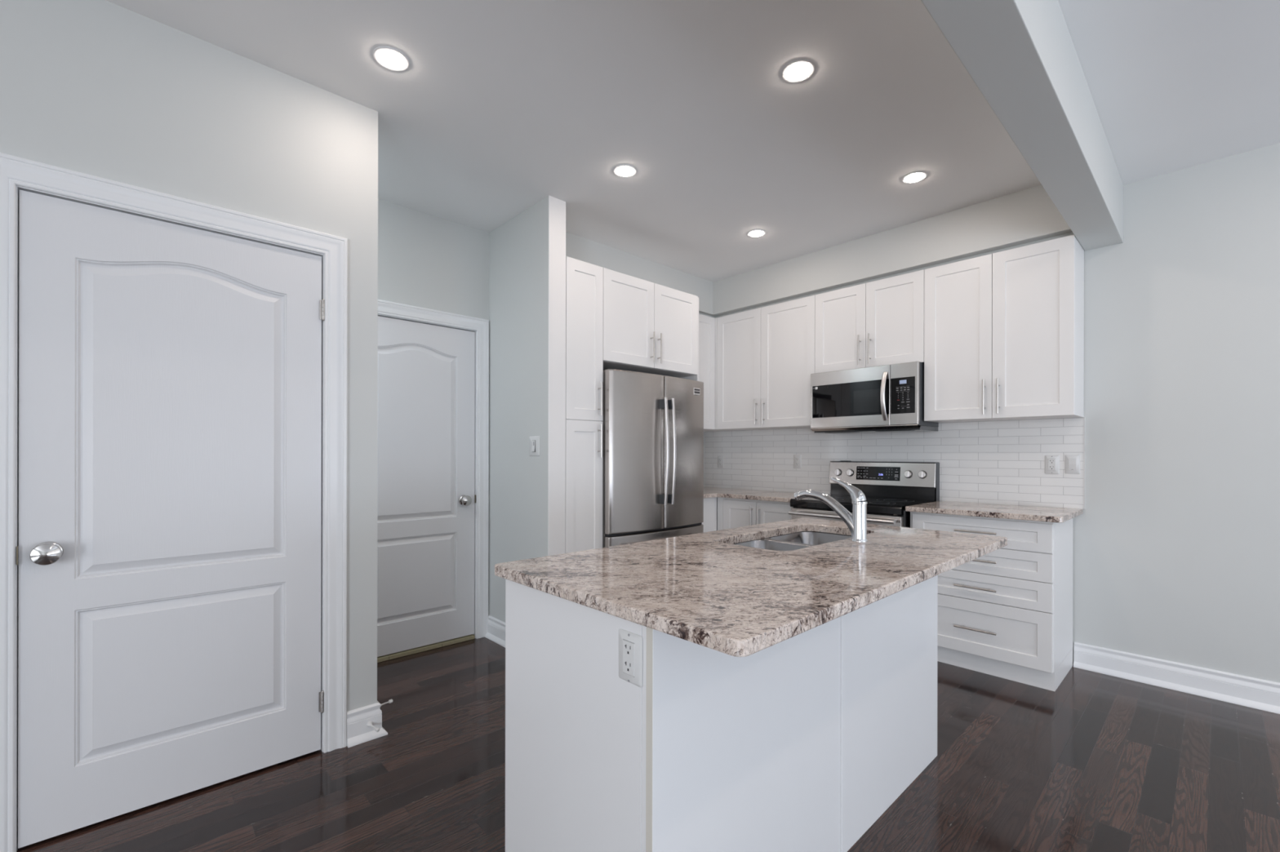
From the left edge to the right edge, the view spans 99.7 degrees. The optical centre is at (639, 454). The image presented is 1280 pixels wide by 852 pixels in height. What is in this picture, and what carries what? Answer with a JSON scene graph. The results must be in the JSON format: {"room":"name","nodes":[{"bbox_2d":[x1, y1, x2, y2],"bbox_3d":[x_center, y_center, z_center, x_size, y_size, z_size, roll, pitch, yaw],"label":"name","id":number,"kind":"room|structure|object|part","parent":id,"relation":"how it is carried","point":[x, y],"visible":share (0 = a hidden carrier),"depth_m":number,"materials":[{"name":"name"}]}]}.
{"room":"kitchen","nodes":[
{"label":"kitchen","id":0,"kind":"room"},
{"bbox_2d":[0,0,377,711],"bbox_3d":[-3.163,-0.140,1.060,4.722,2.718,0.856,0,0,-43],"label":"wall","id":1,"kind":"structure","parent":0,"point":[104,89],"depth_m":1.99,"materials":[{"name":"grey paint"}]},
{"bbox_2d":[16,190,324,848],"bbox_3d":[-1.595,0.200,1.930,0.833,2.021,0.096,0,0,-43],"label":"door","id":2,"kind":"structure","parent":1,"relation":"in","point":[168,550],"depth_m":1.88,"materials":[{"name":"white wood"}]},
{"bbox_3d":[-1.912,0.310,1.661,0.004,0.056,0.034,0,0,-43],"label":"strike plate","id":3,"kind":"part","parent":2,"relation":"part of","materials":[{"name":"silver metal"}]},
{"bbox_3d":[-1.841,0.309,1.677,0.068,0.068,0.061,0,0,-43],"label":"knob","id":4,"kind":"part","parent":2,"relation":"part of","materials":[{"name":"silver metal"}]},
{"bbox_2d":[0,152,347,851],"bbox_3d":[-1.633,0.160,1.966,0.999,2.125,0.128,0,0,-43],"label":"trim","id":5,"kind":"structure","parent":1,"relation":"attached to","point":[17,174],"depth_m":1.85,"materials":[{"name":"white paint"}]},
{"bbox_2d":[366,721,379,732],"bbox_3d":[-1.136,1.163,2.305,0.072,0.027,0.023,0,0,35],"label":"door stop","id":6,"kind":"object","parent":1,"relation":"attached to","point":[369,724],"visible":1,"depth_m":2.31,"materials":[{"name":"white plastic"}]},
{"bbox_3d":[-1.143,1.161,2.310,0.055,0.023,0.023,0,0,33],"label":"post","id":7,"kind":"part","parent":6,"relation":"part of","materials":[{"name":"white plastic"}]},
{"bbox_2d":[380,699,392,705],"bbox_3d":[-1.149,1.124,2.431,0.072,0.024,0.023,0,0,-43],"label":"door stop","id":8,"kind":"object","parent":1,"relation":"attached to","point":[389,701],"visible":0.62,"depth_m":2.44,"materials":[{"name":"white plastic"}]},
{"bbox_2d":[488,195,548,622],"bbox_3d":[-0.732,-0.135,3.425,0.118,2.718,0.717,0,0,-43],"label":"wall partition","id":9,"kind":"structure","parent":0,"point":[518,248],"depth_m":3.37,"materials":[{"name":"grey paint"}]},
{"bbox_2d":[484,614,505,647],"bbox_3d":[-0.738,1.155,3.399,0.146,0.138,0.751,0,0,-43],"label":"baseboard","id":10,"kind":"structure","parent":9,"relation":"attached to","point":[495,627],"depth_m":3.53,"materials":[{"name":"white paint"}]},
{"bbox_2d":[528,435,539,456],"bbox_3d":[-0.634,-0.048,3.224,0.011,0.118,0.114,0,0,-43],"label":"light switch","id":11,"kind":"object","parent":9,"relation":"attached to","point":[534,442],"visible":1,"depth_m":3.22,"materials":[{"name":"white plastic"}]},
{"bbox_2d":[547,195,565,555],"bbox_3d":[-0.486,-0.135,3.161,0.119,2.718,0.006,0,0,-43],"label":"wall","id":12,"kind":"structure","parent":9,"relation":"attached to","point":[557,207],"depth_m":3.15,"materials":[{"name":"white paint"}]},
{"bbox_2d":[377,199,704,606],"bbox_3d":[-1.396,-0.137,3.433,5.345,2.718,0.200,0,0,-43],"label":"wall","id":13,"kind":"structure","parent":0,"point":[425,260],"depth_m":3.38,"materials":[{"name":"grey paint"}]},
{"bbox_2d":[377,315,475,657],"bbox_3d":[-1.365,0.190,3.316,0.768,2.001,0.096,0,0,-43],"label":"door","id":14,"kind":"structure","parent":13,"relation":"in","point":[426,498],"depth_m":3.35,"materials":[{"name":"white wood"}]},
{"bbox_3d":[-1.133,0.301,3.509,0.068,0.068,0.061,0,0,-43],"label":"knob","id":15,"kind":"part","parent":14,"relation":"part of","materials":[{"name":"silver metal"}]},
{"bbox_2d":[377,299,488,639],"bbox_3d":[-1.402,0.160,3.353,0.942,2.125,0.128,0,0,-43],"label":"trim","id":16,"kind":"structure","parent":13,"relation":"attached to","point":[480,326],"depth_m":3.59,"materials":[{"name":"white paint"}]},
{"bbox_2d":[603,267,697,377],"bbox_3d":[-0.134,-0.881,3.951,0.902,0.585,0.759,0,0,-43],"label":"upper cabinet","id":17,"kind":"object","parent":13,"relation":"attached to","point":[649,327],"visible":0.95,"depth_m":3.67,"materials":[{"name":"white paint"}]},
{"bbox_3d":[-0.072,-0.881,3.554,0.446,0.582,0.019,0,0,-43],"label":"door","id":18,"kind":"part","parent":17,"relation":"part of","materials":[{"name":"white paint"}]},
{"bbox_3d":[0.086,-0.725,3.663,0.011,0.206,0.037,0,0,-43],"label":"handle","id":19,"kind":"part","parent":17,"relation":"part of","materials":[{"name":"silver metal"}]},
{"bbox_3d":[0.136,-0.725,3.709,0.011,0.206,0.037,0,0,-43],"label":"handle","id":20,"kind":"part","parent":17,"relation":"part of","materials":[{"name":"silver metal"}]},
{"bbox_3d":[0.258,-0.881,3.862,0.450,0.582,0.019,0,0,-43],"label":"door","id":21,"kind":"part","parent":17,"relation":"part of","materials":[{"name":"white paint"}]},
{"bbox_2d":[698,314,737,431],"bbox_3d":[0.425,-0.701,4.729,0.896,0.972,0.385,0,0,-43],"label":"upper cabinet","id":22,"kind":"object","parent":13,"relation":"attached to","point":[707,325],"visible":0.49,"depth_m":4.66,"materials":[{"name":"white paint"}]},
{"bbox_3d":[0.431,-0.700,4.508,0.588,0.970,0.019,0,0,-43],"label":"door","id":23,"kind":"part","parent":22,"relation":"part of","materials":[{"name":"white paint"}]},
{"bbox_2d":[17,637,1279,851],"bbox_3d":[0.355,1.276,-0.240,8.195,0.100,8.162,0,0,-43],"label":"floor","id":24,"kind":"structure","parent":0,"point":[1096,762],"depth_m":2.02,"materials":[{"name":"brown wood"}]},
{"bbox_2d":[377,634,474,662],"bbox_3d":[-1.392,1.210,3.340,0.758,0.022,0.065,0,0,-43],"label":"threshold","id":25,"kind":"object","parent":24,"relation":"on","point":[427,647],"visible":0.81,"depth_m":3.35,"materials":[{"name":"brown wood"}]},
{"bbox_2d":[565,256,603,553],"bbox_3d":[-0.569,0.025,3.546,0.281,2.398,0.759,0,0,-43],"label":"pantry cabinet","id":26,"kind":"object","parent":24,"relation":"on","point":[584,280],"visible":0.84,"depth_m":3.29,"materials":[{"name":"white paint"}]},
{"bbox_3d":[-0.342,0.454,3.303,0.280,1.318,0.019,0,0,-43],"label":"door","id":27,"kind":"part","parent":26,"relation":"part of","materials":[{"name":"white paint"}]},
{"bbox_3d":[-0.340,-0.690,3.303,0.280,0.964,0.019,0,0,-43],"label":"door","id":28,"kind":"part","parent":26,"relation":"part of","materials":[{"name":"white paint"}]},
{"bbox_3d":[-0.247,-0.083,3.353,0.011,0.206,0.037,0,0,-43],"label":"handle","id":29,"kind":"part","parent":26,"relation":"part of","materials":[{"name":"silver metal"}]},
{"bbox_3d":[-0.247,-0.343,3.353,0.011,0.206,0.037,0,0,-43],"label":"handle","id":30,"kind":"part","parent":26,"relation":"part of","materials":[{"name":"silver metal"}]},
{"bbox_2d":[602,368,703,547],"bbox_3d":[-0.067,0.346,3.891,0.906,1.757,0.821,0,0,-43],"label":"refrigerator","id":31,"kind":"object","parent":24,"relation":"on","point":[653,424],"visible":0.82,"depth_m":3.57,"materials":[{"name":"silver metal"}]},
{"bbox_3d":[-0.032,-0.015,3.518,0.449,1.035,0.085,0,0,-43],"label":"door","id":32,"kind":"part","parent":31,"relation":"part of","materials":[{"name":"silver metal"}]},
{"bbox_3d":[0.134,0.834,3.675,0.906,0.633,0.085,0,0,-43],"label":"freezer drawer","id":33,"kind":"part","parent":31,"relation":"part of","materials":[{"name":"silver metal"}]},
{"bbox_3d":[0.178,-0.020,3.579,0.021,0.714,0.033,0,0,-43],"label":"handle","id":34,"kind":"part","parent":31,"relation":"part of","materials":[{"name":"silver metal"}]},
{"bbox_3d":[0.227,-0.020,3.626,0.021,0.714,0.033,0,0,-43],"label":"handle","id":35,"kind":"part","parent":31,"relation":"part of","materials":[{"name":"silver metal"}]},
{"bbox_3d":[0.302,-0.014,3.830,0.449,1.035,0.085,0,0,-43],"label":"door","id":36,"kind":"part","parent":31,"relation":"part of","materials":[{"name":"silver metal"}]},
{"bbox_2d":[680,297,698,381],"bbox_3d":[0.195,0.026,4.300,0.018,2.398,0.700,0,0,-43],"label":"panel","id":37,"kind":"object","parent":24,"relation":"on","point":[695,377],"visible":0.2,"depth_m":4.05,"materials":[{"name":"white paint"}]},
{"bbox_2d":[702,497,717,532],"bbox_3d":[0.494,0.784,4.652,0.894,0.883,0.596,0,0,-43],"label":"base cabinet","id":38,"kind":"object","parent":24,"relation":"on","point":[710,504],"visible":0.02,"depth_m":4.31,"materials":[{"name":"white paint"}]},
{"bbox_2d":[703,486,830,502],"bbox_3d":[0.736,0.327,4.393,0.896,0.030,1.306,0,0,-43],"label":"countertop","id":39,"kind":"structure","parent":38,"relation":"on","point":[708,492],"depth_m":4.24,"materials":[{"name":"beige stone"}]},
{"bbox_2d":[505,539,937,851],"bbox_3d":[0.416,0.784,1.862,1.624,0.884,0.600,0,0,-43],"label":"kitchen island","id":40,"kind":"object","parent":24,"relation":"on","point":[802,742],"visible":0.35,"depth_m":1.38,"materials":[{"name":"white wood"}]},
{"bbox_3d":[-0.183,0.783,1.329,0.018,0.884,0.562,0,0,-43],"label":"panel","id":41,"kind":"part","parent":40,"relation":"part of","materials":[{"name":"white wood"}]},
{"bbox_2d":[618,628,642,687],"bbox_3d":[-0.022,0.429,1.139,0.007,0.106,0.074,0,0,-43],"label":"electrical outlet","id":42,"kind":"object","parent":40,"relation":"attached to","point":[630,644],"visible":1,"depth_m":1.13,"materials":[{"name":"white plastic"}]},
{"bbox_2d":[622,639,634,676],"bbox_3d":[-0.024,0.429,1.137,0.002,0.071,0.036,0,0,-43],"label":"receptacle","id":43,"kind":"object","parent":42,"relation":"attached to","point":[628,644],"depth_m":1.14,"materials":[{"name":"white plastic"}]},
{"bbox_3d":[0.309,0.784,1.371,0.795,0.884,0.020,0,0,-43],"label":"panel","id":44,"kind":"part","parent":40,"relation":"part of","materials":[{"name":"white wood"}]},
{"bbox_2d":[494,517,1007,657],"bbox_3d":[0.488,0.327,1.783,1.677,0.030,0.860,0,0,-43],"label":"island countertop","id":45,"kind":"structure","parent":40,"relation":"on","point":[705,589],"depth_m":1.38,"materials":[{"name":"beige stone"}]},
{"bbox_2d":[732,531,851,551],"bbox_3d":[0.605,0.438,2.074,0.760,0.190,0.390,0,0,-43],"label":"sink","id":46,"kind":"object","parent":45,"relation":"in","point":[801,540],"visible":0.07,"depth_m":2.30,"materials":[{"name":"metal"}]},
{"bbox_3d":[0.470,0.436,1.947,0.340,0.186,0.340,0,0,-43],"label":"bowl","id":47,"kind":"part","parent":46,"relation":"part of","materials":[{"name":"metal"}]},
{"bbox_3d":[0.741,0.436,2.200,0.340,0.186,0.340,0,0,-43],"label":"bowl","id":48,"kind":"part","parent":46,"relation":"part of","materials":[{"name":"metal"}]},
{"bbox_2d":[794,477,867,542],"bbox_3d":[0.711,0.199,2.029,0.055,0.227,0.287,0,0,-43],"label":"faucet","id":49,"kind":"object","parent":45,"relation":"on","point":[856,522],"visible":1,"depth_m":1.95,"materials":[{"name":"silver metal"}]},
{"bbox_3d":[0.715,0.225,2.025,0.044,0.175,0.256,0,0,-43],"label":"spout","id":50,"kind":"part","parent":49,"relation":"part of","materials":[{"name":"silver metal"}]},
{"bbox_3d":[0.760,0.130,1.977,0.047,0.090,0.132,0,0,-43],"label":"lever","id":51,"kind":"part","parent":49,"relation":"part of","materials":[{"name":"silver metal"}]},
{"bbox_3d":[0.909,0.785,1.931,0.810,0.884,0.020,0,0,-43],"label":"panel","id":52,"kind":"part","parent":40,"relation":"part of","materials":[{"name":"white wood"}]},
{"bbox_2d":[717,497,793,530],"bbox_3d":[1.048,0.785,4.280,0.591,0.883,0.700,0,0,-43],"label":"base cabinet","id":53,"kind":"object","parent":24,"relation":"on","point":[732,513],"visible":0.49,"depth_m":4.14,"materials":[{"name":"white paint"}]},
{"bbox_3d":[0.777,0.739,4.206,0.019,0.755,0.314,0,0,-43],"label":"door","id":54,"kind":"part","parent":53,"relation":"part of","materials":[{"name":"white paint"}]},
{"bbox_3d":[0.843,0.481,4.095,0.037,0.180,0.011,0,0,-43],"label":"handle","id":55,"kind":"part","parent":53,"relation":"part of","materials":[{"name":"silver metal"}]},
{"bbox_3d":[0.887,0.482,4.047,0.037,0.180,0.011,0,0,-43],"label":"handle","id":56,"kind":"part","parent":53,"relation":"part of","materials":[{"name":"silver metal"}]},
{"bbox_3d":[0.995,0.740,3.973,0.019,0.755,0.320,0,0,-43],"label":"door","id":57,"kind":"part","parent":53,"relation":"part of","materials":[{"name":"white paint"}]},
{"bbox_2d":[787,460,939,528],"bbox_3d":[1.516,0.639,3.699,0.694,1.178,0.757,0,0,-43],"label":"stove","id":58,"kind":"object","parent":24,"relation":"on","point":[888,488],"visible":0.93,"depth_m":3.72,"materials":[{"name":"silver metal"}]},
{"bbox_3d":[1.272,0.405,3.472,0.027,0.022,0.708,0,0,-43],"label":"handle","id":59,"kind":"part","parent":58,"relation":"part of","materials":[{"name":"silver metal"}]},
{"bbox_3d":[1.321,0.689,3.519,0.032,0.627,0.746,0,0,-43],"label":"oven door","id":60,"kind":"part","parent":58,"relation":"part of","materials":[{"name":"metal"}]},
{"bbox_2d":[790,494,934,515],"bbox_3d":[1.506,0.340,3.691,0.550,0.058,0.752,0,0,-43],"label":"cooktop","id":61,"kind":"object","parent":58,"relation":"in","point":[877,504],"depth_m":3.61,"materials":[{"name":"black glass"}]},
{"bbox_3d":[1.713,0.139,3.894,0.013,0.098,0.314,0,0,-43],"label":"display panel","id":62,"kind":"part","parent":58,"relation":"part of","materials":[{"name":"black glass"}]},
{"bbox_2d":[910,511,1073,691],"bbox_3d":[2.060,0.787,3.197,0.591,0.883,0.705,0,0,-43],"label":"base cabinet","id":63,"kind":"object","parent":24,"relation":"on","point":[1006,612],"visible":0.77,"depth_m":2.93,"materials":[{"name":"white paint"}]},
{"bbox_3d":[1.863,0.974,3.002,0.037,0.010,0.206,0,0,-43],"label":"handle","id":64,"kind":"part","parent":63,"relation":"part of","materials":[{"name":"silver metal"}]},
{"bbox_3d":[1.863,0.742,3.002,0.037,0.010,0.206,0,0,-43],"label":"handle","id":65,"kind":"part","parent":63,"relation":"part of","materials":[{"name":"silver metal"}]},
{"bbox_3d":[1.864,0.431,3.002,0.037,0.010,0.206,0,0,-43],"label":"handle","id":66,"kind":"part","parent":63,"relation":"part of","materials":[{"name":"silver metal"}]},
{"bbox_3d":[1.884,0.434,3.021,0.019,0.151,0.683,0,0,-43],"label":"drawer","id":67,"kind":"part","parent":63,"relation":"part of","materials":[{"name":"white paint"}]},
{"bbox_3d":[1.863,0.588,3.002,0.037,0.010,0.206,0,0,-43],"label":"handle","id":68,"kind":"part","parent":63,"relation":"part of","materials":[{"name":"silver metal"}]},
{"bbox_2d":[905,500,1082,523],"bbox_3d":[2.073,0.330,3.181,0.596,0.030,0.754,0,0,-43],"label":"countertop","id":69,"kind":"structure","parent":63,"relation":"on","point":[1049,514],"depth_m":3.06,"materials":[{"name":"beige stone"}]},
{"bbox_3d":[1.883,0.970,3.021,0.019,0.303,0.683,0,0,-43],"label":"drawer","id":70,"kind":"part","parent":63,"relation":"part of","materials":[{"name":"white paint"}]},
{"bbox_3d":[1.884,0.740,3.021,0.019,0.150,0.683,0,0,-43],"label":"drawer","id":71,"kind":"part","parent":63,"relation":"part of","materials":[{"name":"white paint"}]},
{"bbox_3d":[1.884,0.587,3.021,0.019,0.148,0.683,0,0,-43],"label":"drawer","id":72,"kind":"part","parent":63,"relation":"part of","materials":[{"name":"white paint"}]},
{"bbox_2d":[105,0,1279,282],"bbox_3d":[0.360,-1.542,-0.240,8.195,0.100,8.162,0,0,-43],"label":"ceiling","id":73,"kind":"structure","parent":0,"point":[500,108],"depth_m":2.29,"materials":[{"name":"paint"}]},
{"bbox_2d":[373,46,409,71],"bbox_3d":[-0.940,-1.490,2.045,0.128,0.010,0.128,0,0,-43],"label":"recessed light","id":74,"kind":"object","parent":73,"relation":"in","point":[391,59],"visible":1,"depth_m":2.04,"materials":[{"name":"white paint"}]},
{"bbox_2d":[377,50,404,69],"bbox_3d":[-0.940,-1.489,2.045,0.092,0.010,0.092,0,0,-43],"label":"diffuser","id":75,"kind":"object","parent":74,"relation":"attached to","point":[388,60],"depth_m":2.04,"materials":[{"name":"white plastic"}]},
{"bbox_2d":[613,164,637,177],"bbox_3d":[-0.079,-1.488,2.849,0.128,0.010,0.128,0,0,-43],"label":"recessed light","id":76,"kind":"object","parent":73,"relation":"in","point":[621,171],"visible":1,"depth_m":2.84,"materials":[{"name":"white paint"}]},
{"bbox_2d":[616,166,633,176],"bbox_3d":[-0.079,-1.488,2.849,0.092,0.010,0.092,0,0,-43],"label":"diffuser","id":77,"kind":"object","parent":76,"relation":"attached to","point":[620,171],"depth_m":2.84,"materials":[{"name":"white plastic"}]},
{"bbox_2d":[746,229,765,237],"bbox_3d":[0.787,-1.487,3.650,0.128,0.010,0.128,0,0,-43],"label":"recessed light","id":78,"kind":"object","parent":73,"relation":"in","point":[757,233],"visible":1,"depth_m":3.63,"materials":[{"name":"white paint"}]},
{"bbox_2d":[749,231,763,236],"bbox_3d":[0.787,-1.486,3.650,0.092,0.010,0.092,0,0,-43],"label":"diffuser","id":79,"kind":"object","parent":78,"relation":"attached to","point":[752,233],"depth_m":3.64,"materials":[{"name":"white plastic"}]},
{"bbox_2d":[781,59,815,83],"bbox_3d":[0.616,-1.487,2.105,0.128,0.010,0.128,0,0,-43],"label":"recessed light","id":80,"kind":"object","parent":73,"relation":"in","point":[799,70],"visible":1,"depth_m":2.10,"materials":[{"name":"white paint"}]},
{"bbox_2d":[786,62,810,80],"bbox_3d":[0.616,-1.487,2.105,0.092,0.010,0.092,0,0,-43],"label":"diffuser","id":81,"kind":"object","parent":80,"relation":"attached to","point":[794,71],"depth_m":2.10,"materials":[{"name":"white plastic"}]},
{"bbox_2d":[565,184,1072,316],"bbox_3d":[0.815,-1.351,3.420,2.134,0.282,2.834,0,0,-43],"label":"wall","id":82,"kind":"structure","parent":73,"relation":"attached to","point":[1029,215],"depth_m":3.67,"materials":[{"name":"grey paint"}]},
{"bbox_2d":[901,171,928,183],"bbox_3d":[1.478,-1.486,2.910,0.128,0.010,0.128,0,0,-43],"label":"recessed light","id":83,"kind":"object","parent":73,"relation":"in","point":[917,176],"visible":1,"depth_m":2.90,"materials":[{"name":"white paint"}]},
{"bbox_2d":[905,173,924,182],"bbox_3d":[1.478,-1.485,2.910,0.092,0.010,0.092,0,0,-43],"label":"diffuser","id":84,"kind":"object","parent":83,"relation":"attached to","point":[911,177],"depth_m":2.90,"materials":[{"name":"white plastic"}]},
{"bbox_2d":[920,0,1123,250],"bbox_3d":[-0.230,-1.334,0.391,7.795,0.319,0.167,0,0,-43],"label":"ceiling beam","id":85,"kind":"structure","parent":73,"relation":"attached to","point":[1021,55],"depth_m":1.85,"materials":[{"name":"grey paint"}]},
{"bbox_2d":[705,142,1279,683],"bbox_3d":[3.244,-0.128,2.490,0.150,2.718,8.112,0,0,-43],"label":"wall","id":86,"kind":"structure","parent":0,"point":[1176,535],"depth_m":2.81,"materials":[{"name":"grey paint"}]},
{"bbox_2d":[716,295,814,430],"bbox_3d":[1.079,-0.699,4.442,0.340,0.972,0.923,0,0,-43],"label":"upper cabinet","id":87,"kind":"object","parent":86,"relation":"attached to","point":[766,355],"visible":0.91,"depth_m":4.32,"materials":[{"name":"white paint"}]},
{"bbox_3d":[0.827,-0.699,4.532,0.019,0.970,0.447,0,0,-43],"label":"door","id":88,"kind":"part","parent":87,"relation":"part of","materials":[{"name":"white paint"}]},
{"bbox_3d":[0.935,-0.342,4.375,0.037,0.206,0.011,0,0,-43],"label":"handle","id":89,"kind":"part","parent":87,"relation":"part of","materials":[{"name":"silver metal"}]},
{"bbox_3d":[0.984,-0.342,4.322,0.037,0.206,0.011,0,0,-43],"label":"handle","id":90,"kind":"part","parent":87,"relation":"part of","materials":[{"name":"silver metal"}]},
{"bbox_3d":[1.143,-0.698,4.194,0.019,0.970,0.472,0,0,-43],"label":"door","id":91,"kind":"part","parent":87,"relation":"part of","materials":[{"name":"white paint"}]},
{"bbox_2d":[346,641,1279,747],"bbox_3d":[0.588,1.157,-0.489,7.795,0.138,7.080,0,0,-43],"label":"baseboard","id":92,"kind":"structure","parent":86,"relation":"attached to","point":[1244,691],"depth_m":2.75,"materials":[{"name":"white paint"}]},
{"bbox_2d":[814,269,924,373],"bbox_3d":[1.655,-0.887,3.826,0.340,0.594,0.759,0,0,-43],"label":"upper cabinet","id":93,"kind":"object","parent":86,"relation":"attached to","point":[879,322],"visible":0.91,"depth_m":3.70,"materials":[{"name":"white paint"}]},
{"bbox_3d":[1.435,-0.887,3.881,0.019,0.592,0.379,0,0,-43],"label":"door","id":94,"kind":"part","parent":93,"relation":"part of","materials":[{"name":"white paint"}]},
{"bbox_3d":[1.520,-0.721,3.748,0.037,0.206,0.011,0,0,-43],"label":"handle","id":95,"kind":"part","parent":93,"relation":"part of","materials":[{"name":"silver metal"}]},
{"bbox_3d":[1.570,-0.721,3.696,0.037,0.206,0.011,0,0,-43],"label":"handle","id":96,"kind":"part","parent":93,"relation":"part of","materials":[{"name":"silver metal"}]},
{"bbox_2d":[810,361,938,434],"bbox_3d":[1.616,-0.371,3.790,0.430,0.433,0.744,0,0,-43],"label":"microwave","id":97,"kind":"object","parent":93,"relation":"attached to","point":[886,398],"visible":0.99,"depth_m":3.63,"materials":[{"name":"grey metal"}]},
{"bbox_3d":[1.449,-0.388,3.753,0.022,0.398,0.570,0,0,-43],"label":"door","id":98,"kind":"part","parent":97,"relation":"part of","materials":[{"name":"metal"}]},
{"bbox_3d":[1.519,-0.179,3.700,0.049,0.021,0.740,0,0,-43],"label":"trim","id":99,"kind":"part","parent":97,"relation":"part of","materials":[{"name":"metal"}]},
{"bbox_3d":[1.597,-0.380,3.537,0.056,0.319,0.029,0,0,-43],"label":"handle","id":100,"kind":"part","parent":97,"relation":"part of","materials":[{"name":"silver metal"}]},
{"bbox_3d":[1.704,-0.388,3.481,0.022,0.398,0.172,0,0,-43],"label":"control panel","id":101,"kind":"part","parent":97,"relation":"part of","materials":[{"name":"metal"}]},
{"bbox_3d":[1.695,-0.886,3.603,0.019,0.592,0.376,0,0,-43],"label":"door","id":102,"kind":"part","parent":93,"relation":"part of","materials":[{"name":"white paint"}]},
{"bbox_2d":[698,232,1074,318],"bbox_3d":[0.816,-1.198,3.422,2.130,0.024,2.833,0,0,-43],"label":"trim","id":103,"kind":"structure","parent":86,"relation":"attached to","point":[1070,233],"depth_m":3.55,"materials":[{"name":"grey paint"}]},
{"bbox_2d":[704,417,1085,509],"bbox_3d":[1.590,0.041,4.143,0.012,0.546,2.838,0,0,-43],"label":"tile backsplash","id":104,"kind":"structure","parent":86,"relation":"attached to","point":[999,462],"depth_m":3.63,"materials":[{"name":"white tile"}]},
{"bbox_2d":[717,455,724,467],"bbox_3d":[0.749,0.071,5.031,0.008,0.112,0.070,0,0,-43],"label":"electrical outlet","id":105,"kind":"object","parent":104,"relation":"attached to","point":[720,459],"visible":1,"depth_m":5.03,"materials":[{"name":"white plastic"}]},
{"bbox_2d":[793,454,801,468],"bbox_3d":[1.295,0.061,4.446,0.008,0.112,0.070,0,0,-43],"label":"electrical outlet","id":106,"kind":"object","parent":104,"relation":"attached to","point":[797,458],"visible":1,"depth_m":4.44,"materials":[{"name":"white plastic"}]},
{"bbox_2d":[1044,455,1059,474],"bbox_3d":[2.449,0.062,3.211,0.007,0.112,0.070,0,0,-43],"label":"electrical outlet","id":107,"kind":"object","parent":104,"relation":"attached to","point":[1051,462],"visible":1,"depth_m":3.21,"materials":[{"name":"white plastic"}]},
{"bbox_2d":[1048,458,1055,471],"bbox_3d":[2.447,0.062,3.209,0.002,0.071,0.036,0,0,-43],"label":"receptacle","id":108,"kind":"object","parent":107,"relation":"attached to","point":[1051,462],"depth_m":3.21,"materials":[{"name":"white plastic"}]},
{"bbox_2d":[1065,454,1079,474],"bbox_3d":[2.514,0.059,3.140,0.008,0.112,0.070,0,0,-43],"label":"light switch","id":109,"kind":"object","parent":104,"relation":"attached to","point":[1072,461],"visible":1,"depth_m":3.14,"materials":[{"name":"white plastic"}]},
{"bbox_3d":[2.556,0.052,3.108,0.012,0.527,0.006,0,0,-43],"label":"edge trim","id":110,"kind":"part","parent":104,"relation":"part of","materials":[{"name":"white plastic"}]},
{"bbox_2d":[924,235,1084,422],"bbox_3d":[2.173,-0.697,3.271,0.340,0.972,0.757,0,0,-43],"label":"upper cabinet","id":111,"kind":"object","parent":86,"relation":"attached to","point":[1004,331],"visible":0.98,"depth_m":3.14,"materials":[{"name":"white paint"}]},
{"bbox_3d":[1.952,-0.697,3.327,0.019,0.970,0.373,0,0,-43],"label":"door","id":112,"kind":"part","parent":111,"relation":"part of","materials":[{"name":"white paint"}]},
{"bbox_3d":[2.035,-0.338,3.196,0.037,0.206,0.011,0,0,-43],"label":"handle","id":113,"kind":"part","parent":111,"relation":"part of","materials":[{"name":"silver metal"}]},
{"bbox_3d":[2.084,-0.338,3.144,0.037,0.206,0.011,0,0,-43],"label":"handle","id":114,"kind":"part","parent":111,"relation":"part of","materials":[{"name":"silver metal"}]},
{"bbox_3d":[2.212,-0.697,3.049,0.019,0.970,0.380,0,0,-43],"label":"door","id":115,"kind":"part","parent":111,"relation":"part of","materials":[{"name":"white paint"}]}
]}

